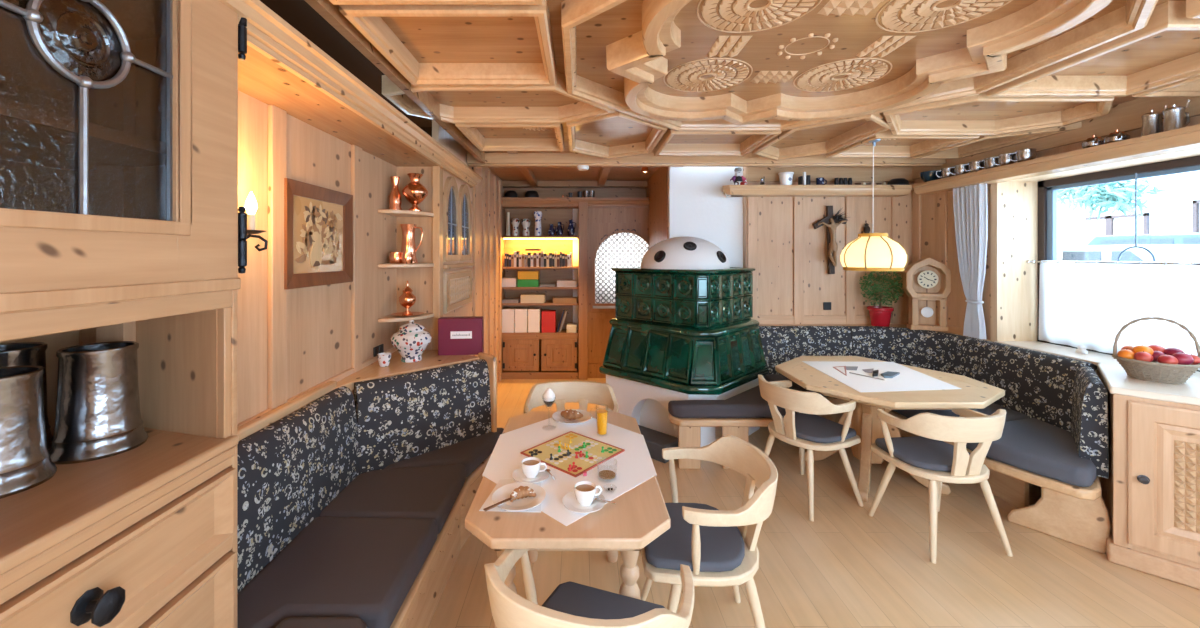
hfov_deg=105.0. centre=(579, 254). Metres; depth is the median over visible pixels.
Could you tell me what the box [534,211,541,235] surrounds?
porcelain vase
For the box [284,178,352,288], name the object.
framed picture
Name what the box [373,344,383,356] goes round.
wall socket
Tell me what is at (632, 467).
tablecloth
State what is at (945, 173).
cup
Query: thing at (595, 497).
spoon
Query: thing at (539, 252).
book
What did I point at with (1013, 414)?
seat cushion
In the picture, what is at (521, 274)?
game box
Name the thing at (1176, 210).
facade
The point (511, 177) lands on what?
ceiling
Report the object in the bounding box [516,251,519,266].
book
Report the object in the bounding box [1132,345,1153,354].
fruit
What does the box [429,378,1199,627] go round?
floor
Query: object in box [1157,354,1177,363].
fruit
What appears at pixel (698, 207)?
wall
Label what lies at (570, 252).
book
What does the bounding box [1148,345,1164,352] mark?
fruit
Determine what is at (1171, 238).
parked car
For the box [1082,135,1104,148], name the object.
lidded pot
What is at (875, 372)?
box
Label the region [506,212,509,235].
wooden staff
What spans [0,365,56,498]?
mug
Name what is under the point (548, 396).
glass
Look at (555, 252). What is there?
book
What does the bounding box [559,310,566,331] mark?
magazine
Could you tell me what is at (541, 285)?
paper stack
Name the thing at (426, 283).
wall
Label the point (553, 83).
ceiling
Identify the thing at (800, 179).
stand
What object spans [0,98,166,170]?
shelf
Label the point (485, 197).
wall
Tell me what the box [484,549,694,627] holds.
armchair
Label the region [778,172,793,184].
flower pot
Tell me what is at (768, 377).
seat cushion
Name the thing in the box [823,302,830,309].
wall socket
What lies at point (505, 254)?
book
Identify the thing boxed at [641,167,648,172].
light
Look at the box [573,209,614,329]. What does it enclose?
wall
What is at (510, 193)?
felt hat
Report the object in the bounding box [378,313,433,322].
corner shelf
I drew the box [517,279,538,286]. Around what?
game box
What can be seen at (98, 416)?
mug
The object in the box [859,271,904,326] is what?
potted plant
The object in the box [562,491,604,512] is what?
saucer
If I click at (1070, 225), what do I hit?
pillar
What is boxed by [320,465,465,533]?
seat cushion
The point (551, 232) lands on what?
jug
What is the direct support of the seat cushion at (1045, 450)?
on the window bench at (1054, 438)
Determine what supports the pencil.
on the table runner
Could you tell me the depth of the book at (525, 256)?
6.14 m
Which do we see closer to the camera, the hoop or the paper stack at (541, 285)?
the hoop
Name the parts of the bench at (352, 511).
rail, backrest, backrest, panel, panel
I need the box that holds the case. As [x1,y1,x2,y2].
[881,371,899,377]
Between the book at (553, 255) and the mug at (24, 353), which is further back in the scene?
the book at (553, 255)
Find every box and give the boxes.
[438,316,483,355]
[502,277,517,286]
[502,308,515,332]
[515,308,528,332]
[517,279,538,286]
[518,271,538,278]
[528,308,540,332]
[872,370,878,376]
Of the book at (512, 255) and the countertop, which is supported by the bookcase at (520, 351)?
the book at (512, 255)
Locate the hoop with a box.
[1117,173,1155,261]
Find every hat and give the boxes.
[505,190,517,196]
[525,190,538,196]
[887,178,910,184]
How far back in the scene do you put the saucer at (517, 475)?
1.85 m
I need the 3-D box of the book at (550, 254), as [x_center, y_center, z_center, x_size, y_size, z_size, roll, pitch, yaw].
[-0.393,0.065,6.204,0.040,0.190,0.132,0,0,0]
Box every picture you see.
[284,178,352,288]
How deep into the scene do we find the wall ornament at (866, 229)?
4.65 m
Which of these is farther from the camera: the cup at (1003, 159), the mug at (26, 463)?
the cup at (1003, 159)
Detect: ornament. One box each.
[863,223,869,232]
[1075,344,1087,353]
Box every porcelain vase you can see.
[511,218,519,235]
[522,219,529,235]
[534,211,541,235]
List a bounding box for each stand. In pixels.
[798,176,802,184]
[806,175,809,184]
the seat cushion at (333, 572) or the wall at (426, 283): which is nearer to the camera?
the seat cushion at (333, 572)
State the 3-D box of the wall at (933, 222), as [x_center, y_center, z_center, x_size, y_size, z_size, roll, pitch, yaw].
[3.450,0.275,1.885,0.120,2.750,5.770,0,0,0]
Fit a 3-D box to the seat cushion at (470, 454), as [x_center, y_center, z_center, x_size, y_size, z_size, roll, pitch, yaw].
[-0.716,1.212,2.733,0.307,0.105,0.839,0,0,42]
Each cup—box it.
[377,352,391,366]
[389,252,401,263]
[400,252,413,263]
[521,457,546,478]
[574,481,601,505]
[834,178,838,184]
[843,178,847,184]
[936,168,954,177]
[949,164,969,174]
[962,161,983,171]
[977,157,999,168]
[991,153,1016,165]
[1008,148,1036,161]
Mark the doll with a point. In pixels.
(737, 179)
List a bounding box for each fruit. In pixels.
[1117,349,1134,359]
[1121,346,1133,350]
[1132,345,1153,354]
[1134,351,1153,361]
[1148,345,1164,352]
[1152,350,1164,361]
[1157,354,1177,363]
[1164,347,1184,355]
[1172,352,1193,364]
[1189,353,1199,364]
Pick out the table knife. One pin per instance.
(510, 498)
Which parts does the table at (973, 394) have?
leg, leg, under frame, border frame, leg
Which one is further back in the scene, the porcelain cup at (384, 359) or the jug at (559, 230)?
the jug at (559, 230)
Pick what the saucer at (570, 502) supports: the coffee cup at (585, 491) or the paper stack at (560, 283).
the coffee cup at (585, 491)
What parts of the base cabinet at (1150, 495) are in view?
knob, door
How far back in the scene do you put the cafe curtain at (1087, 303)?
3.18 m
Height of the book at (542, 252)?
0.212 m
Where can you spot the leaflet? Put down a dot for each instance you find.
(842, 369)
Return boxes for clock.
[902,257,950,330]
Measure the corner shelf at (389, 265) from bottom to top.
0.026 m
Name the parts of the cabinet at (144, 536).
panel, knob, drawer, frame, glass door, panel, door, niche post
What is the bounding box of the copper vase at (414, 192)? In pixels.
[402,173,427,210]
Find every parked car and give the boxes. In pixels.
[1062,244,1199,261]
[1087,232,1199,244]
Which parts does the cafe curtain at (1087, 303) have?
rod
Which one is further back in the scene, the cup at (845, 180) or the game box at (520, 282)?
the game box at (520, 282)
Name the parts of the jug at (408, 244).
handle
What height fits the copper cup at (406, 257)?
0.080 m
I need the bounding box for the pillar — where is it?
[1057,192,1084,260]
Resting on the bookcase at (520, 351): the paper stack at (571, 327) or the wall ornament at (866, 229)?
the paper stack at (571, 327)
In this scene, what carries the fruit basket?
on the countertop
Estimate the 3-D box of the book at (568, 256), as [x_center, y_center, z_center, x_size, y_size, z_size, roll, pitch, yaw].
[-0.153,0.078,6.200,0.031,0.164,0.124,0,0,0]
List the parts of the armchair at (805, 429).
leg, leg, leg, seat, leg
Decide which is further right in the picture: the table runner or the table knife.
the table runner
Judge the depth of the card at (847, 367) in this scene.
3.65 m
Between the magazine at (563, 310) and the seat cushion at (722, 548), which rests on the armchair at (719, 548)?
the seat cushion at (722, 548)
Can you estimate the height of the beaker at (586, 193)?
0.095 m
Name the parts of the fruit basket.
handle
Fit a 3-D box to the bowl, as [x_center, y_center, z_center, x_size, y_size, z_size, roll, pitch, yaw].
[3.315,-0.731,4.332,0.190,0.100,0.187,0,0,0]
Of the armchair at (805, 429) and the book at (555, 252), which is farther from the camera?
the book at (555, 252)
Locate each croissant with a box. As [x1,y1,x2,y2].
[510,486,535,501]
[561,409,582,419]
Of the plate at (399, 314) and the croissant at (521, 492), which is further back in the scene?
the plate at (399, 314)
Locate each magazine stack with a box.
[502,299,519,302]
[520,294,545,302]
[553,297,576,302]
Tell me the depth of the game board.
2.08 m
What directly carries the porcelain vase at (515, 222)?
on the bookcase at (520, 351)
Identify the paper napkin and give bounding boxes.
[479,479,540,511]
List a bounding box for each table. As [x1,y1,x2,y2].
[465,411,669,627]
[775,356,1004,501]
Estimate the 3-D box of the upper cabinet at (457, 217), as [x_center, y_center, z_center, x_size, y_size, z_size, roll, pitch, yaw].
[-1.065,-0.090,3.905,0.130,1.160,0.910,0,0,0]
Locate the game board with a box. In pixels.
[520,431,624,476]
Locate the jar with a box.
[390,320,431,362]
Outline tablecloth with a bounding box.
[482,418,656,525]
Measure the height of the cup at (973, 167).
0.098 m
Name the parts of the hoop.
rod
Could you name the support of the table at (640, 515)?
on the floor
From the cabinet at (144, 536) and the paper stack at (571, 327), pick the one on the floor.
the cabinet at (144, 536)
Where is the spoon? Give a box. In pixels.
[594,496,615,503]
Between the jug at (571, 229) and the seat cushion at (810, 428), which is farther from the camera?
the jug at (571, 229)
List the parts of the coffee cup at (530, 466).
handle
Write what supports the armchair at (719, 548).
on the floor
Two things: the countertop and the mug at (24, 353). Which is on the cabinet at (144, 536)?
the mug at (24, 353)
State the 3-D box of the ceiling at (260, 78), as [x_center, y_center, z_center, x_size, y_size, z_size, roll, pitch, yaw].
[-1.250,-0.965,2.225,0.740,0.630,4.650,0,0,0]
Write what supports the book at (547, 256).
on the bookcase at (520, 351)
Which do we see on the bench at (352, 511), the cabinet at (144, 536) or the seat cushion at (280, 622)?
the seat cushion at (280, 622)
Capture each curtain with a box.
[953,184,987,339]
[1026,260,1199,369]
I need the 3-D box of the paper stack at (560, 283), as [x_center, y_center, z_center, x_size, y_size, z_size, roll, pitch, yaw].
[-0.175,0.386,6.225,0.270,0.083,0.190,0,0,0]
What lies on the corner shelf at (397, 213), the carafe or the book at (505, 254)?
the carafe
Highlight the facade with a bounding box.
[1085,171,1199,244]
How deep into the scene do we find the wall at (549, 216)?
6.42 m
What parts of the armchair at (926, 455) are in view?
leg, seat, leg, leg, leg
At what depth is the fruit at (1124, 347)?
2.68 m
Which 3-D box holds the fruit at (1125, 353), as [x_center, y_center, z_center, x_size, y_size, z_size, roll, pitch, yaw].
[3.152,0.574,2.651,0.072,0.069,0.072,0,0,1]
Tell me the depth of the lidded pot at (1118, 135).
2.81 m
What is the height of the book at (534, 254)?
0.192 m
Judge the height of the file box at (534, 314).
0.313 m
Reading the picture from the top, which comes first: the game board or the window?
the window
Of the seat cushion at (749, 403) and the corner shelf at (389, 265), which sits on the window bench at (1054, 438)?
the seat cushion at (749, 403)
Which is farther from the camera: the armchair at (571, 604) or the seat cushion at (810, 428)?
the seat cushion at (810, 428)
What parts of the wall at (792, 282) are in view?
rail, rail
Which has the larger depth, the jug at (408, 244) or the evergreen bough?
the evergreen bough
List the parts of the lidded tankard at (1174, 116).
lid, handle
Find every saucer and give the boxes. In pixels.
[512,466,549,483]
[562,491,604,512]
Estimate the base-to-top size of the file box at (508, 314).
0.313 m
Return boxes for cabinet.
[0,0,246,627]
[443,169,473,316]
[1098,363,1199,589]
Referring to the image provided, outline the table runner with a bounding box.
[802,361,960,391]
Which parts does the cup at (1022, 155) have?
handle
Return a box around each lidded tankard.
[1141,106,1167,135]
[1162,100,1190,131]
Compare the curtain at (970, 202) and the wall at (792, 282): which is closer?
the curtain at (970, 202)
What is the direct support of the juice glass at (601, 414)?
on the tablecloth
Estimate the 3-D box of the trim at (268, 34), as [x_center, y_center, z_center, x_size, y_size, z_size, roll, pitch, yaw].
[-1.041,-0.698,2.382,0.206,0.095,4.365,0,0,0]
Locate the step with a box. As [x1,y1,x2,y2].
[638,425,677,462]
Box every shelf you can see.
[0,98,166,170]
[0,426,238,590]
[378,209,433,216]
[378,263,433,267]
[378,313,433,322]
[722,124,1199,196]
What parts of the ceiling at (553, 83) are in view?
coffer frame, coffer frame, coffer frame, coffer frame, coffer frame, coffer frame, coffer frame, lobed moulding, lobed moulding, coffer frame, coffer frame, coffer frame, coffer frame, coffer frame, coffer frame, coffer frame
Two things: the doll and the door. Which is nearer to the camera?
the doll
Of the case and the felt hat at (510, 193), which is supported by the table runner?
the case
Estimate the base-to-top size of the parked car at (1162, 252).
1.640 m
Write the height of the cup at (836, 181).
0.085 m
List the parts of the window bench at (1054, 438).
support panel, support panel, backrest, panel, panel, backrest, panel, backrest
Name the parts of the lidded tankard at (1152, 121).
lid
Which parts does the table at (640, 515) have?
leg, leg, leg, leg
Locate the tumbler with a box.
[598,470,614,478]
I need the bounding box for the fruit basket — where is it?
[1112,317,1199,383]
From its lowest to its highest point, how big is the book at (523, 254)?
0.181 m
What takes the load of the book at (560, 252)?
on the bookcase at (520, 351)
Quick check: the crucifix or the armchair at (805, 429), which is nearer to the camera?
the armchair at (805, 429)
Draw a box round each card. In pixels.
[846,366,857,369]
[862,369,872,372]
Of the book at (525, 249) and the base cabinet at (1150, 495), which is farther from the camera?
the book at (525, 249)
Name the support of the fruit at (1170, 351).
in the fruit basket
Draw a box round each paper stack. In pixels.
[540,284,554,286]
[557,280,576,286]
[566,323,576,332]
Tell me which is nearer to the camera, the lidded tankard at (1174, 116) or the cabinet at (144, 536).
the cabinet at (144, 536)
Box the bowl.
[920,170,941,181]
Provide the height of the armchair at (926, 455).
0.794 m
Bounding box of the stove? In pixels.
[599,237,767,446]
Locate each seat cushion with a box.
[237,517,437,627]
[275,617,367,627]
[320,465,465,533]
[383,428,503,476]
[542,581,664,618]
[644,503,744,571]
[668,385,808,417]
[764,374,828,396]
[782,413,855,442]
[875,436,970,471]
[893,403,1028,421]
[966,418,1095,486]
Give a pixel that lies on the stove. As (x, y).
(683, 328)
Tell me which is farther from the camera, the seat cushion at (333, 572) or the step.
the step
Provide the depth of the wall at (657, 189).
5.39 m
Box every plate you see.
[390,312,423,316]
[492,482,545,510]
[552,409,591,423]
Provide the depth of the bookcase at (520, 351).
6.09 m
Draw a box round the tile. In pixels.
[803,172,805,184]
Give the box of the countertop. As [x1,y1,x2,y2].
[1098,363,1199,405]
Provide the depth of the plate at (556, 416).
2.51 m
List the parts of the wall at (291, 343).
rail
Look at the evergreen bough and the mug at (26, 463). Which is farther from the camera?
the evergreen bough
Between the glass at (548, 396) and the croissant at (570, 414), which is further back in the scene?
the croissant at (570, 414)
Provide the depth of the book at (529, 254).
6.14 m
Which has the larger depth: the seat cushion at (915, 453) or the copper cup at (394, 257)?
the copper cup at (394, 257)
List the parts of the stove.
cornice, moulding, waist moulding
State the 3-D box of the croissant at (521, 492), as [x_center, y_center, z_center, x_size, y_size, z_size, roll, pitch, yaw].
[-0.214,0.875,1.692,0.099,0.044,0.051,0,0,-23]
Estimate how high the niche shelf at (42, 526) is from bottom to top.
0.060 m
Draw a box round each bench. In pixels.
[237,350,503,627]
[668,324,1110,553]
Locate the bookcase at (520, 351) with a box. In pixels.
[501,197,649,379]
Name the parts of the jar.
lid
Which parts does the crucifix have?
post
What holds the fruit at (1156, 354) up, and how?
in the fruit basket
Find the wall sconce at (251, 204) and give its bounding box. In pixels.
[245,192,267,250]
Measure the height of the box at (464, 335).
0.255 m
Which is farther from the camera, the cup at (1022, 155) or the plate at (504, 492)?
the cup at (1022, 155)
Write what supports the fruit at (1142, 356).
in the fruit basket
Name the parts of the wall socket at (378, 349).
plate, plate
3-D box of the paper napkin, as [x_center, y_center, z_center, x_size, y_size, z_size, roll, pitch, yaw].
[-0.245,0.898,1.729,0.218,0.002,0.248,0,0,0]
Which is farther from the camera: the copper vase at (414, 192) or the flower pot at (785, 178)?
the flower pot at (785, 178)
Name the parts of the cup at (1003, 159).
handle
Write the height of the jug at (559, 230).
0.190 m
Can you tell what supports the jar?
on the bench at (352, 511)
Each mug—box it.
[0,342,52,448]
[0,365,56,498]
[49,341,147,463]
[816,177,826,184]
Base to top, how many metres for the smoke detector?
0.036 m
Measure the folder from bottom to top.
0.283 m
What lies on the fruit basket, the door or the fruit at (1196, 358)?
the fruit at (1196, 358)
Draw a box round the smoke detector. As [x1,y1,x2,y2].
[577,165,588,170]
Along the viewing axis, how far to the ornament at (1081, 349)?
3.28 m
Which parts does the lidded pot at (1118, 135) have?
lid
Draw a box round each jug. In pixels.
[400,224,422,262]
[548,224,555,235]
[556,222,563,235]
[567,220,575,235]
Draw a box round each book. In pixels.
[504,253,507,266]
[511,254,513,266]
[514,252,515,266]
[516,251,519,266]
[519,255,521,266]
[522,253,524,266]
[524,255,527,266]
[525,249,540,250]
[528,253,530,266]
[533,253,536,266]
[536,253,538,266]
[539,252,540,266]
[541,251,543,266]
[546,255,548,266]
[549,253,552,266]
[552,254,554,266]
[555,252,556,266]
[557,254,559,266]
[560,252,561,266]
[562,253,564,266]
[567,255,569,266]
[570,252,571,266]
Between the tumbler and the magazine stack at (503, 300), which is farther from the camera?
the magazine stack at (503, 300)
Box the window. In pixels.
[1038,156,1199,371]
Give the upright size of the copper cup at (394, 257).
0.080 m
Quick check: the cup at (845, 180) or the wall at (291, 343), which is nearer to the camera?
the wall at (291, 343)
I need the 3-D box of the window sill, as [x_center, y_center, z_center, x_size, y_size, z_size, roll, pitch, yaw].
[3.610,0.730,2.045,0.420,0.050,3.470,0,0,0]
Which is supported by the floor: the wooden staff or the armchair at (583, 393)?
the armchair at (583, 393)
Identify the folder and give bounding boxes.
[542,310,555,332]
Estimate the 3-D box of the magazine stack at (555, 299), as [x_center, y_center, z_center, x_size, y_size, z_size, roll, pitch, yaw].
[-0.202,0.610,6.225,0.324,0.063,0.190,0,0,0]
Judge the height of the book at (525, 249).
0.027 m
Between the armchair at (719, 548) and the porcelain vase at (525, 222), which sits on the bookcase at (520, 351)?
the porcelain vase at (525, 222)
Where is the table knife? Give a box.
[483,496,517,510]
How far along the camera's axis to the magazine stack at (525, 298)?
6.13 m
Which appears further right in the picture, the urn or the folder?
the folder
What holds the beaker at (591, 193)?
on the bookcase at (520, 351)
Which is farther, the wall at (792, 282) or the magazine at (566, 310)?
the magazine at (566, 310)
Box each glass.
[543,388,554,406]
[596,409,607,434]
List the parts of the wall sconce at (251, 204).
bulb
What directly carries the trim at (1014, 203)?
attached to the wall at (933, 222)
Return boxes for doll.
[730,168,746,184]
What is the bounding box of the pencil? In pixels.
[849,372,883,379]
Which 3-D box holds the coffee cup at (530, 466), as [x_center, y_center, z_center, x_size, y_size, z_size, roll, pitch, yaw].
[-0.192,0.865,1.857,0.096,0.060,0.080,0,0,35]
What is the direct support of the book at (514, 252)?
on the bookcase at (520, 351)
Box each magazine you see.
[557,310,564,331]
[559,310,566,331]
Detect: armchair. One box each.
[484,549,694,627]
[524,381,618,412]
[641,435,777,627]
[755,375,863,520]
[868,409,1012,563]
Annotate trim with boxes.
[219,0,482,187]
[991,148,1199,341]
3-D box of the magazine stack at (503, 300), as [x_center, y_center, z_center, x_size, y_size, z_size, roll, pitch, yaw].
[-0.933,0.620,6.225,0.222,0.043,0.190,0,0,0]
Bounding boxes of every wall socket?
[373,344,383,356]
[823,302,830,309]
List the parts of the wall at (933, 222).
rail, rail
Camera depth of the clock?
4.33 m
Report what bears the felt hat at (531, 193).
on the bookcase at (520, 351)
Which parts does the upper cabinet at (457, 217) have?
arched door, carved panel, cupboard sill, panel frame, arched door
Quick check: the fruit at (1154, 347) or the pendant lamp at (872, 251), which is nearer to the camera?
the fruit at (1154, 347)
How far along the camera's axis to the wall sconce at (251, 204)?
1.69 m
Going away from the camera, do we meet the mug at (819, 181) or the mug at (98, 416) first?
the mug at (98, 416)
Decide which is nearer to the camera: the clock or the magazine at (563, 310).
the clock
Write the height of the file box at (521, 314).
0.313 m
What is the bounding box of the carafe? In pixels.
[388,176,401,209]
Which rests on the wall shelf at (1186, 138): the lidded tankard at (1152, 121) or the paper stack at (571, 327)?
the lidded tankard at (1152, 121)
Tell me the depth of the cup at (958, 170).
3.97 m
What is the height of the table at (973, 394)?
0.752 m
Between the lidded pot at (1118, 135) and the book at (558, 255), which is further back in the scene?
the book at (558, 255)
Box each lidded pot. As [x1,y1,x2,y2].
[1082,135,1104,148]
[1104,130,1129,143]
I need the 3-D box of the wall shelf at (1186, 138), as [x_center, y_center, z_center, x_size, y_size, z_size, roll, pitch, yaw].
[2.410,-0.635,2.960,2.020,0.090,3.520,0,0,0]
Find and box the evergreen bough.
[1057,178,1169,220]
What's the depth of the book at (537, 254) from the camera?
6.14 m
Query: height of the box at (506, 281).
0.118 m
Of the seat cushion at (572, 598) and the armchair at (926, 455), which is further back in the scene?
the armchair at (926, 455)
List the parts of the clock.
head frame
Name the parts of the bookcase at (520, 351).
panel, cupboard door, raised panel, shelf, shelf, shelf, shelf, shelf, cupboard door, raised panel, header shelf, panel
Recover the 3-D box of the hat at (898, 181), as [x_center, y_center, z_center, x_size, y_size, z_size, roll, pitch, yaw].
[3.156,-0.721,4.580,0.240,0.080,0.204,0,0,0]
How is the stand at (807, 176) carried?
on the wall shelf at (1186, 138)
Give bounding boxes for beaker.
[584,191,588,196]
[589,191,594,196]
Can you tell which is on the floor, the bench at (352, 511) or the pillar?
the bench at (352, 511)
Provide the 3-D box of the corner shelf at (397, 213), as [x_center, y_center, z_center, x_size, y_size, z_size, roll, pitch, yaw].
[-1.207,-0.292,3.224,0.285,0.026,0.320,0,0,0]
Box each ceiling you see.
[0,0,473,169]
[305,0,1199,166]
[488,151,659,187]
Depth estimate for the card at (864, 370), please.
3.55 m
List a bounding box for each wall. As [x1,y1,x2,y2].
[96,37,396,426]
[397,166,442,349]
[432,119,503,385]
[504,188,645,366]
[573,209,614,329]
[646,167,667,248]
[668,167,742,266]
[743,167,914,323]
[912,97,1199,484]
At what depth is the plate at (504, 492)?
1.68 m
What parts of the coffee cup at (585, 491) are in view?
handle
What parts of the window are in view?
sash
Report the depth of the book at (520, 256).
6.14 m
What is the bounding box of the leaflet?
[833,366,846,375]
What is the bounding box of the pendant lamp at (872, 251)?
[840,138,907,270]
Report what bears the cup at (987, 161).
on the wall shelf at (1186, 138)
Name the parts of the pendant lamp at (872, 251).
cord, lamp shade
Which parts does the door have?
panel frame, arch frame, pane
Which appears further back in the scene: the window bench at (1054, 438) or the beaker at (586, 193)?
the beaker at (586, 193)
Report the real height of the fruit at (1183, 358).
0.075 m
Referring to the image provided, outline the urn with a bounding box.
[399,281,415,314]
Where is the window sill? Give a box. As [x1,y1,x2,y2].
[994,341,1199,382]
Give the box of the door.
[588,207,648,377]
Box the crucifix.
[813,206,847,273]
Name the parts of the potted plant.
pot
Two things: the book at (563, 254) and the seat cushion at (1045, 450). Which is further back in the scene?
the book at (563, 254)

